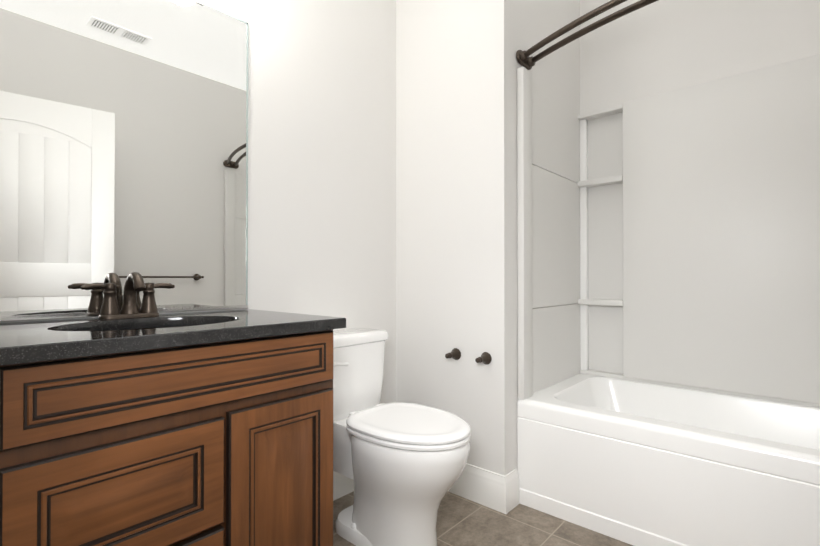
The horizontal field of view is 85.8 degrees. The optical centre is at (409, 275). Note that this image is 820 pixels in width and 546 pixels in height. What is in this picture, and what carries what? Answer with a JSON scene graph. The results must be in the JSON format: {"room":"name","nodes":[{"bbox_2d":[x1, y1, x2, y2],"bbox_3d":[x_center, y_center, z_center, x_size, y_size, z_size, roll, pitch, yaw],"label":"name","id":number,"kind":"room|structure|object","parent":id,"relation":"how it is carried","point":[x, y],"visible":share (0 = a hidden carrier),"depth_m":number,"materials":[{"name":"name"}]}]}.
{"room":"bathroom","nodes":[
{"label":"bathroom","id":0,"kind":"room"},
{"bbox_2d":[0,0,395,403],"bbox_3d":[-0.641,-0.333,1.656,0.002,2.670,1.720,0,-1,41],"label":"wall","id":1,"kind":"structure","parent":0,"point":[382,164],"depth_m":1.95,"materials":[{"name":"white paint"}]},
{"bbox_2d":[0,0,247,320],"bbox_3d":[-0.919,-0.422,1.332,0.009,1.086,0.917,0,-1,41],"label":"mirror","id":2,"kind":"object","parent":1,"relation":"attached to","point":[123,139],"visible":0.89,"depth_m":1.36,"materials":[{"name":"clear glass"}]},
{"bbox_2d":[333,471,353,500],"bbox_3d":[-0.334,0.928,1.983,0.015,0.152,0.810,0,-1,41],"label":"baseboard","id":3,"kind":"structure","parent":1,"relation":"attached to","point":[343,485],"depth_m":2.00,"materials":[{"name":"white wood"}]},
{"bbox_2d":[396,0,503,474],"bbox_3d":[0.173,-0.330,2.085,0.600,2.670,0.002,0,-1,41],"label":"wall","id":4,"kind":"structure","parent":0,"point":[450,53],"depth_m":2.06,"materials":[{"name":"white paint"}]},
{"bbox_2d":[445,348,491,364],"bbox_3d":[0.249,0.364,1.959,0.216,0.055,0.078,0,-1,41],"label":"paper holder","id":5,"kind":"object","parent":4,"relation":"attached to","point":[484,358],"visible":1,"depth_m":1.93,"materials":[{"name":"brown metal"}]},
{"bbox_2d":[448,463,513,513],"bbox_3d":[0.183,0.928,2.071,0.621,0.152,0.035,0,-1,41],"label":"baseboard","id":6,"kind":"structure","parent":4,"relation":"attached to","point":[491,489],"depth_m":1.92,"materials":[{"name":"white wood"}]},
{"bbox_2d":[333,491,632,545],"bbox_3d":[0.445,0.999,1.247,2.156,0.001,2.620,0,-1,41],"label":"floor","id":7,"kind":"structure","parent":0,"point":[462,521],"depth_m":1.75,"materials":[{"name":"tile"}]},
{"bbox_2d":[0,272,345,545],"bbox_3d":[-0.709,0.493,1.149,0.558,1.009,0.935,0,-1,41],"label":"bathroom vanity","id":8,"kind":"object","parent":7,"relation":"on","point":[129,423],"visible":1,"depth_m":0.99,"materials":[{"name":"brown wood"}]},
{"bbox_2d":[0,309,345,364],"bbox_3d":[-0.709,0.202,1.151,0.558,0.152,0.935,0,-1,41],"label":"countertop","id":9,"kind":"structure","parent":8,"relation":"on","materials":[{"name":"black stone"}]},
{"bbox_2d":[80,272,174,319],"bbox_3d":[-0.809,0.058,1.295,0.128,0.136,0.246,0,-1,41],"label":"faucet","id":10,"kind":"object","parent":9,"relation":"on","point":[134,282],"depth_m":1.30,"materials":[{"name":"brown metal"}]},
{"bbox_2d":[333,328,469,545],"bbox_3d":[-0.094,0.622,1.707,0.726,0.760,0.394,0,-1,41],"label":"toilet","id":11,"kind":"object","parent":7,"relation":"on","point":[399,494],"visible":0.79,"depth_m":1.56,"materials":[{"name":"white ceramic"}]},
{"bbox_2d":[346,402,470,450],"bbox_3d":[0.001,0.549,1.623,0.474,0.043,0.370,0,-1,41],"label":"seat","id":12,"kind":"object","parent":11,"relation":"on","point":[408,426],"visible":0.98,"depth_m":1.54,"materials":[{"name":"white plastic"}]},
{"bbox_2d":[517,54,819,545],"bbox_3d":[1.294,0.040,1.739,1.518,1.925,0.763,0,-1,41],"label":"bathtub","id":13,"kind":"object","parent":7,"relation":"on","point":[668,242],"visible":1,"depth_m":1.97,"materials":[{"name":"white plastic"}]},
{"bbox_2d":[504,0,583,475],"bbox_3d":[0.687,-0.329,2.204,0.002,2.670,0.860,0,-1,41],"label":"wall","id":14,"kind":"structure","parent":0,"point":[526,22],"depth_m":1.96,"materials":[{"name":"white paint"}]},
{"bbox_2d":[516,0,657,69],"bbox_3d":[1.036,-0.982,1.454,1.516,0.058,0.281,0,-1,41],"label":"rail","id":15,"kind":"object","parent":14,"relation":"attached to","point":[525,60],"visible":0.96,"depth_m":1.75,"materials":[{"name":"brown metal"}]},
{"bbox_2d":[584,0,819,113],"bbox_3d":[1.538,-0.331,2.039,1.494,2.670,0.002,0,-1,41],"label":"wall","id":16,"kind":"structure","parent":0,"point":[661,46],"depth_m":2.19,"materials":[{"name":"white paint"}]}
]}

